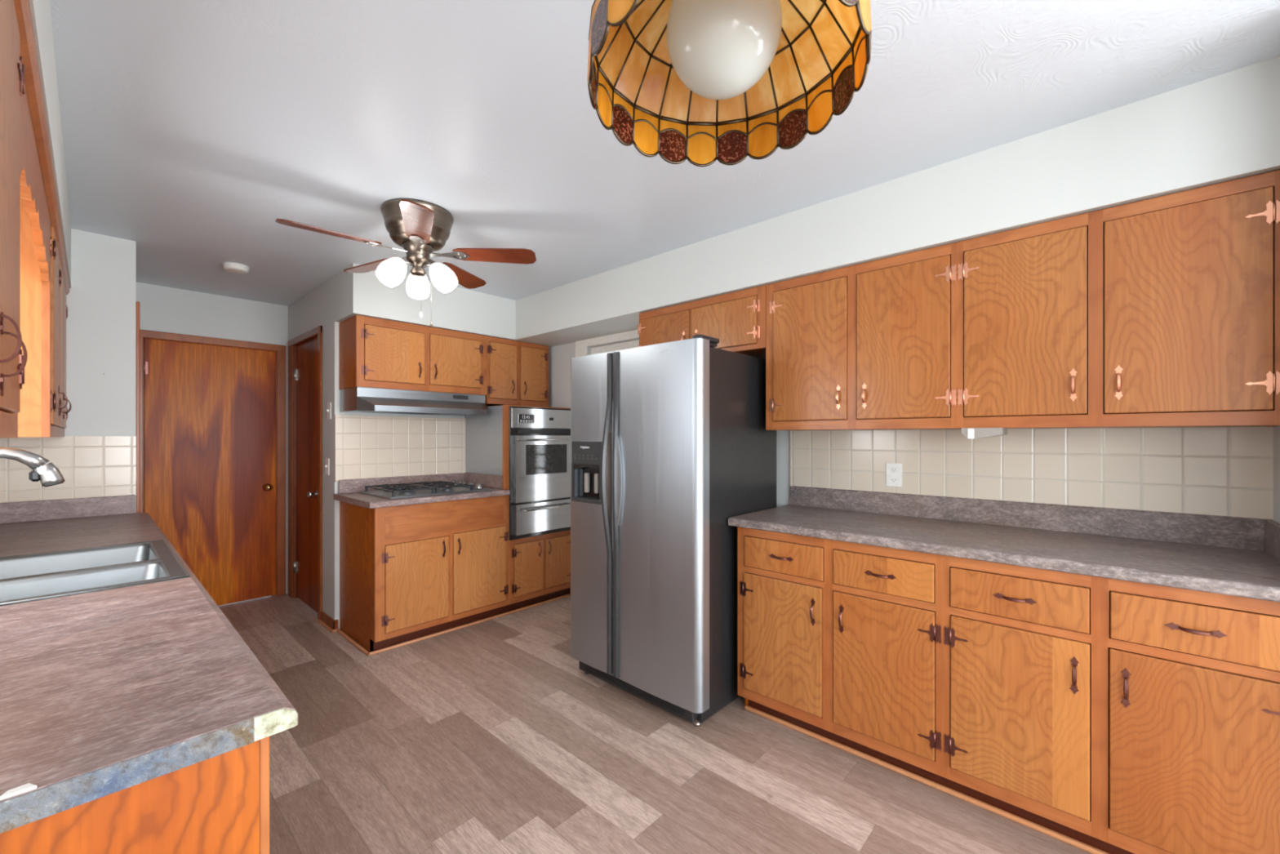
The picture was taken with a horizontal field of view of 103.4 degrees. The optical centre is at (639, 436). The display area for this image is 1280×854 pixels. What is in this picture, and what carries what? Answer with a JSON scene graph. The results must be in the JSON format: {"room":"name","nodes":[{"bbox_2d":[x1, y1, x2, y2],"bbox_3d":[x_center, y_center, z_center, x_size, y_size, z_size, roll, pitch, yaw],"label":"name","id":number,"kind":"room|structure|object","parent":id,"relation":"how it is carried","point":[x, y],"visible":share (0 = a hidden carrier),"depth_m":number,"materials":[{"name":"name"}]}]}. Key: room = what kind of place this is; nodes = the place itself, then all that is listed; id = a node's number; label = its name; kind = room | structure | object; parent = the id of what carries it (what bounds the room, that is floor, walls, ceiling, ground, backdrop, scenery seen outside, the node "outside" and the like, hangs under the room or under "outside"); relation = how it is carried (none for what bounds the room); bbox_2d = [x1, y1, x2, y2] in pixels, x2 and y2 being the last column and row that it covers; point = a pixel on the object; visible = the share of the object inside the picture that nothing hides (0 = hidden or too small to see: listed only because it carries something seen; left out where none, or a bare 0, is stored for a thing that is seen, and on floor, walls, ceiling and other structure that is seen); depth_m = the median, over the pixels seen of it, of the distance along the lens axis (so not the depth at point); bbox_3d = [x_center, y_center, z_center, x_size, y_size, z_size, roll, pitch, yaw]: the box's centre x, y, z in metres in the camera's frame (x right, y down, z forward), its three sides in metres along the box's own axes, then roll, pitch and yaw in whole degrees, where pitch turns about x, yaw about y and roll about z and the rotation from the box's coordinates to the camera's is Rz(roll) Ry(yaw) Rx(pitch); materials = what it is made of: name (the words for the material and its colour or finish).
{"room":"kitchen","nodes":[
{"label":"kitchen","id":0,"kind":"room"},
{"bbox_2d":[64,228,136,512],"bbox_3d":[-3.093,0.113,2.680,0.090,2.438,0.593,0,0,43],"label":"wall","id":1,"kind":"structure","parent":0,"point":[101,298],"depth_m":2.77,"materials":[{"name":"paint"}]},
{"bbox_2d":[0,435,136,502],"bbox_3d":[-3.055,0.165,2.645,0.014,0.334,0.593,0,0,43],"label":"tiled wall","id":2,"kind":"structure","parent":1,"relation":"attached to","point":[90,466],"depth_m":2.69,"materials":[{"name":"beige tile"}]},
{"bbox_2d":[0,494,135,524],"bbox_3d":[-1.923,0.380,1.601,3.066,0.103,0.588,0,0,43],"label":"backsplash","id":3,"kind":"structure","parent":2,"relation":"attached to","point":[61,508],"depth_m":2.65,"materials":[{"name":"stone"}]},
{"bbox_2d":[136,301,139,512],"bbox_3d":[-2.881,0.282,2.899,0.066,2.100,0.016,0,0,43],"label":"trim","id":4,"kind":"structure","parent":1,"relation":"attached to","point":[137,302],"depth_m":2.88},
{"bbox_2d":[136,282,288,593],"bbox_3d":[-3.316,0.113,4.009,0.100,2.438,1.060,0,0,43],"label":"wall","id":5,"kind":"structure","parent":0,"point":[162,308],"depth_m":3.94,"materials":[{"name":"paint"}]},
{"bbox_2d":[139,328,285,605],"bbox_3d":[-3.325,0.282,3.949,0.148,2.100,0.926,0,0,43],"label":"door","id":6,"kind":"structure","parent":5,"relation":"in","point":[212,411],"depth_m":3.96,"materials":[{"name":"brown wood"}]},
{"bbox_2d":[288,275,351,629],"bbox_3d":[-2.507,0.113,3.917,1.215,2.438,0.100,0,0,43],"label":"wall","id":7,"kind":"structure","parent":0,"point":[316,308],"depth_m":3.57,"materials":[{"name":"paint"}]},
{"bbox_2d":[288,325,322,619],"bbox_3d":[-2.601,0.266,3.959,0.870,2.133,0.146,0,0,43],"label":"door","id":8,"kind":"structure","parent":7,"relation":"in","point":[304,350],"depth_m":4.00,"materials":[{"name":"brown wood"}]},
{"bbox_2d":[324,457,328,475],"bbox_3d":[-2.211,0.212,3.563,0.072,0.116,0.018,0,0,43],"label":"light switch","id":9,"kind":"object","parent":7,"relation":"attached to","point":[326,465],"visible":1,"depth_m":3.56,"materials":[{"name":"white plastic"}]},
{"bbox_2d":[318,619,338,632],"bbox_3d":[-2.186,1.324,3.545,0.299,0.017,0.049,0,0,43],"label":"trim","id":10,"kind":"structure","parent":7,"relation":"attached to","point":[320,621],"depth_m":3.50,"materials":[{"name":"brown wood"}]},
{"bbox_2d":[326,402,331,419],"bbox_3d":[-2.181,-0.180,3.536,0.072,0.116,0.018,0,0,43],"label":"light switch","id":11,"kind":"object","parent":7,"relation":"attached to","point":[329,404],"visible":1,"depth_m":3.53,"materials":[{"name":"white plastic"}]},
{"bbox_2d":[320,610,337,629],"bbox_3d":[-2.186,1.295,3.557,0.282,0.075,0.032,0,0,43],"label":"baseboard","id":12,"kind":"structure","parent":7,"relation":"attached to","point":[333,624],"depth_m":3.51,"materials":[{"name":"brown wood"}]},
{"bbox_2d":[351,412,465,418],"bbox_3d":[-1.519,0.113,4.167,0.100,2.438,1.607,0,0,43],"label":"wall","id":13,"kind":"structure","parent":0,"point":[352,413],"depth_m":3.82,"materials":[{"name":"paint"}]},
{"bbox_2d":[334,414,465,482],"bbox_3d":[-1.765,0.082,3.816,0.014,0.460,0.956,0,0,43],"label":"tiled wall","id":14,"kind":"structure","parent":13,"relation":"attached to","point":[366,446],"depth_m":3.76,"materials":[{"name":"beige tile"}]},
{"bbox_2d":[337,472,464,493],"bbox_3d":[-1.748,0.345,3.810,0.018,0.094,0.937,0,0,43],"label":"backsplash","id":15,"kind":"structure","parent":14,"relation":"attached to","point":[344,486],"depth_m":3.70,"materials":[{"name":"stone"}]},
{"bbox_2d":[338,315,487,395],"bbox_3d":[-1.622,-0.553,3.706,0.369,0.461,0.936,0,0,43],"label":"upper cabinet","id":16,"kind":"object","parent":13,"relation":"attached to","point":[374,353],"visible":0.98,"depth_m":3.50,"materials":[{"name":"brown wood"}]},
{"bbox_2d":[340,386,487,415],"bbox_3d":[-1.577,-0.242,3.656,0.474,0.160,0.918,0,0,43],"label":"range hood","id":17,"kind":"object","parent":13,"relation":"attached to","point":[355,399],"visible":1,"depth_m":3.47,"materials":[{"name":"silver metal"}]},
{"bbox_2d":[453,395,468,399],"bbox_3d":[-1.342,-0.294,3.784,0.003,0.028,0.120,0,0,43],"label":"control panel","id":18,"kind":"object","parent":17,"relation":"attached to","point":[455,397],"depth_m":3.78,"materials":[{"name":"black plastic"}]},
{"bbox_2d":[484,336,548,406],"bbox_3d":[-1.104,-0.521,4.269,0.369,0.526,0.594,0,0,43],"label":"upper cabinet","id":19,"kind":"object","parent":13,"relation":"attached to","point":[517,371],"visible":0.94,"depth_m":4.15,"materials":[{"name":"brown wood"}]},
{"bbox_2d":[28,0,1279,346],"bbox_3d":[-0.548,-0.947,2.081,4.466,0.318,3.160,0,0,43],"label":"wall","id":20,"kind":"structure","parent":0,"point":[1224,127],"depth_m":2.04,"materials":[{"name":"paint"}]},
{"bbox_2d":[637,284,765,359],"bbox_3d":[0.434,-0.622,3.048,0.902,0.323,0.404,0,0,43],"label":"upper cabinet","id":21,"kind":"object","parent":20,"relation":"attached to","point":[737,318],"visible":0.66,"depth_m":2.81,"materials":[{"name":"brown wood"}]},
{"bbox_2d":[217,593,1093,853],"bbox_3d":[0.030,1.362,1.549,8.655,0.060,3.360,0,0,43],"label":"floor","id":22,"kind":"structure","parent":0,"point":[488,736],"depth_m":2.01,"materials":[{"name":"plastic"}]},
{"bbox_2d":[0,736,269,853],"bbox_3d":[-1.903,0.901,1.620,3.058,0.862,0.636,0,0,43],"label":"base cabinet","id":23,"kind":"object","parent":22,"relation":"on","point":[219,804],"visible":0.14,"depth_m":0.72,"materials":[{"name":"brown wood"}]},
{"bbox_2d":[0,494,297,833],"bbox_3d":[-1.901,0.399,1.621,3.069,0.142,0.647,0,0,43],"label":"countertop","id":24,"kind":"structure","parent":23,"relation":"on","point":[103,693],"depth_m":0.90,"materials":[{"name":"stone"}]},
{"bbox_2d":[0,447,65,487],"bbox_3d":[-1.972,0.230,1.542,0.135,0.393,0.291,0,0,43],"label":"kitchen faucet","id":25,"kind":"object","parent":24,"relation":"on","point":[48,474],"visible":1,"depth_m":1.57,"materials":[{"name":"silver metal"}]},
{"bbox_2d":[0,539,189,605],"bbox_3d":[-1.868,0.511,1.613,0.800,0.173,0.569,0,0,43],"label":"sink","id":26,"kind":"object","parent":24,"relation":"in","point":[25,578],"visible":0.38,"depth_m":1.70,"materials":[{"name":"metal"}]},
{"bbox_2d":[339,494,508,652],"bbox_3d":[-1.512,0.881,3.603,0.674,0.902,0.927,0,0,43],"label":"base cabinet","id":27,"kind":"object","parent":22,"relation":"on","point":[408,572],"visible":0.98,"depth_m":3.32,"materials":[{"name":"brown wood"}]},
{"bbox_2d":[333,472,510,508],"bbox_3d":[-1.527,0.364,3.590,0.667,0.132,0.963,0,0,43],"label":"countertop","id":28,"kind":"structure","parent":27,"relation":"on","point":[348,490],"depth_m":3.55,"materials":[{"name":"stone"}]},
{"bbox_2d":[360,480,492,499],"bbox_3d":[-1.505,0.365,3.586,0.528,0.053,0.713,0,0,43],"label":"gas cooktop","id":29,"kind":"object","parent":28,"relation":"in","point":[398,491],"visible":1,"depth_m":3.48,"materials":[{"name":"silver metal"}]},
{"bbox_2d":[465,404,570,613],"bbox_3d":[-0.990,0.549,4.168,0.671,1.566,0.682,0,0,43],"label":"cabinet","id":30,"kind":"object","parent":22,"relation":"on","point":[540,566],"visible":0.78,"depth_m":3.93,"materials":[{"name":"brown wood"}]},
{"bbox_2d":[509,405,570,540],"bbox_3d":[-0.925,0.271,4.119,0.658,0.991,0.612,0,0,43],"label":"wall oven","id":31,"kind":"object","parent":30,"relation":"in","point":[540,437],"visible":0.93,"depth_m":3.88,"materials":[{"name":"metal"}]},
{"bbox_2d":[519,413,534,422],"bbox_3d":[-0.856,-0.136,3.821,0.001,0.064,0.137,0,0,43],"label":"clock","id":32,"kind":"object","parent":31,"relation":"on","point":[523,418],"depth_m":3.82,"materials":[{"name":"black glass"}]},
{"bbox_2d":[570,333,776,726],"bbox_3d":[0.178,0.439,2.783,0.897,1.787,0.864,0,0,43],"label":"refrigerator","id":33,"kind":"object","parent":22,"relation":"on","point":[670,442],"visible":0.99,"depth_m":2.45,"materials":[{"name":"metal"}]},
{"bbox_2d":[737,526,1279,853],"bbox_3d":[1.300,0.881,2.066,1.722,0.902,0.643,0,0,43],"label":"base cabinet","id":34,"kind":"object","parent":22,"relation":"on","point":[1112,716],"visible":0.96,"depth_m":1.67,"materials":[{"name":"brown wood"}]},
{"bbox_2d":[728,485,1279,602],"bbox_3d":[1.294,0.356,2.087,1.759,0.148,0.654,0,0,43],"label":"countertop","id":35,"kind":"structure","parent":34,"relation":"on","point":[1233,556],"depth_m":1.91,"materials":[{"name":"stone"}]},
{"bbox_2d":[49,0,1279,306],"bbox_3d":[0.030,-1.146,1.549,8.655,0.080,3.360,0,0,43],"label":"ceiling","id":36,"kind":"structure","parent":0,"point":[190,127],"depth_m":1.75,"materials":[{"name":"white paint"}]},
{"bbox_2d":[222,262,249,274],"bbox_3d":[-2.617,-1.085,3.274,0.140,0.040,0.140,0,0,43],"label":"smoke detector","id":37,"kind":"object","parent":36,"relation":"attached to","point":[235,268],"visible":1,"depth_m":3.24,"materials":[{"name":"white plastic"}]},
{"bbox_2d":[275,198,536,328],"bbox_3d":[-1.133,-0.823,2.497,1.107,0.565,1.089,0,0,43],"label":"ceiling fan","id":38,"kind":"object","parent":36,"relation":"hanging from","point":[421,228],"visible":1,"depth_m":2.45,"materials":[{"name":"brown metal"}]},
{"bbox_2d":[586,0,871,167],"bbox_3d":[0.147,-0.853,0.892,0.477,0.505,0.477,0,0,43],"label":"pendant lamp","id":39,"kind":"object","parent":36,"relation":"hanging from","point":[702,82],"visible":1,"depth_m":0.97,"materials":[{"name":"orange glass"}]},
{"bbox_2d":[547,337,790,506],"bbox_3d":[1.636,0.113,2.286,7.090,2.438,0.100,0,0,43],"label":"wall","id":40,"kind":"structure","parent":0,"point":[559,356],"depth_m":4.27,"materials":[{"name":"paint"}]},
{"bbox_2d":[337,593,570,655],"bbox_3d":[-1.317,1.324,3.847,0.570,0.017,1.605,0,0,43],"label":"trim","id":41,"kind":"structure","parent":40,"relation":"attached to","point":[364,651],"depth_m":3.40,"materials":[{"name":"brown wood"}]},
{"bbox_2d":[575,329,639,357],"bbox_3d":[-0.138,0.265,3.873,1.030,2.135,0.110,0,0,43],"label":"door","id":42,"kind":"structure","parent":40,"relation":"in","point":[581,346],"depth_m":3.96,"materials":[{"name":"white paint"}]},
{"bbox_2d":[765,169,1279,430],"bbox_3d":[1.396,-0.409,2.162,1.710,0.750,0.404,0,0,43],"label":"upper cabinet","id":43,"kind":"object","parent":40,"relation":"attached to","point":[1162,311],"visible":1,"depth_m":1.84,"materials":[{"name":"brown wood"}]},
{"bbox_2d":[961,427,1007,439],"bbox_3d":[1.378,-0.012,2.024,0.135,0.043,0.135,0,0,43],"label":"light","id":44,"kind":"object","parent":43,"relation":"attached to","point":[971,433],"visible":1,"depth_m":1.98,"materials":[{"name":"plastic"}]},
{"bbox_2d":[967,428,976,439],"bbox_3d":[1.345,-0.011,2.041,0.022,0.041,0.115,0,0,43],"label":"diffuser","id":45,"kind":"object","parent":44,"relation":"attached to","point":[971,433],"depth_m":2.00,"materials":[{"name":"white plastic"}]},
{"bbox_2d":[790,426,1273,519],"bbox_3d":[1.514,0.126,2.321,1.756,0.332,0.014,0,0,43],"label":"tiled wall","id":46,"kind":"structure","parent":40,"relation":"attached to","point":[1219,471],"depth_m":2.09,"materials":[{"name":"beige tile"}]},
{"bbox_2d":[885,462,902,486],"bbox_3d":[1.270,0.191,2.530,0.074,0.116,0.009,0,0,43],"label":"electrical outlet","id":47,"kind":"object","parent":46,"relation":"attached to","point":[893,470],"visible":1,"depth_m":2.53,"materials":[{"name":"white plastic"}]},
{"bbox_2d":[890,466,897,472],"bbox_3d":[1.268,0.165,2.527,0.032,0.028,0.003,0,0,43],"label":"socket","id":48,"kind":"object","parent":47,"relation":"attached to","point":[893,469],"depth_m":2.53,"materials":[{"name":"white plastic"}]},
{"bbox_2d":[890,476,897,483],"bbox_3d":[1.268,0.217,2.527,0.032,0.028,0.003,0,0,43],"label":"socket","id":49,"kind":"object","parent":47,"relation":"attached to","point":[893,479],"depth_m":2.53,"materials":[{"name":"white plastic"}]},
{"bbox_2d":[789,485,1272,551],"bbox_3d":[1.512,0.337,2.320,1.754,0.110,0.017,0,0,43],"label":"backsplash","id":50,"kind":"structure","parent":46,"relation":"attached to","point":[1237,532],"depth_m":2.10,"materials":[{"name":"stone"}]},
{"bbox_2d":[1273,426,1279,523],"bbox_3d":[1.979,0.113,1.440,0.120,2.438,0.680,0,0,43],"label":"wall","id":51,"kind":"structure","parent":0,"point":[1276,428],"depth_m":1.68,"materials":[{"name":"paint"}]},
{"bbox_2d":[744,704,1110,853],"bbox_3d":[1.149,1.324,1.897,1.720,0.017,0.017,0,0,43],"label":"trim","id":52,"kind":"structure","parent":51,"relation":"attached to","point":[1022,820],"depth_m":1.90,"materials":[{"name":"brown wood"}]},
{"bbox_3d":[-0.630,0.113,-0.059,7.246,2.438,0.100,0,0,43],"label":"wall","id":53,"kind":"structure","parent":0,"visible":0},
{"bbox_2d":[0,0,27,438],"bbox_3d":[-1.001,-0.391,0.596,0.760,0.786,0.353,0,0,43],"label":"upper cabinet","id":54,"kind":"object","parent":53,"relation":"attached to","point":[12,362],"visible":0.99,"depth_m":0.80,"materials":[{"name":"brown wood"}]},
{"bbox_2d":[17,198,71,437],"bbox_3d":[-2.616,-0.391,2.084,1.412,0.786,0.353,0,0,43],"label":"upper cabinet","id":55,"kind":"object","parent":53,"relation":"attached to","point":[43,413],"visible":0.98,"depth_m":1.70,"materials":[{"name":"brown wood"}]},
{"bbox_2d":[20,80,49,281],"bbox_3d":[-1.596,-0.646,1.330,1.108,0.267,0.018,0,0,43],"label":"window valance","id":56,"kind":"object","parent":55,"relation":"attached to","point":[33,192],"visible":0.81,"depth_m":1.27,"materials":[{"name":"brown wood"}]},
{"bbox_2d":[13,0,69,294],"bbox_3d":[-1.824,-0.765,1.564,3.282,0.044,0.018,0,0,43],"label":"trim","id":57,"kind":"structure","parent":55,"relation":"attached to","point":[28,50],"depth_m":1.18,"materials":[{"name":"brown wood"}]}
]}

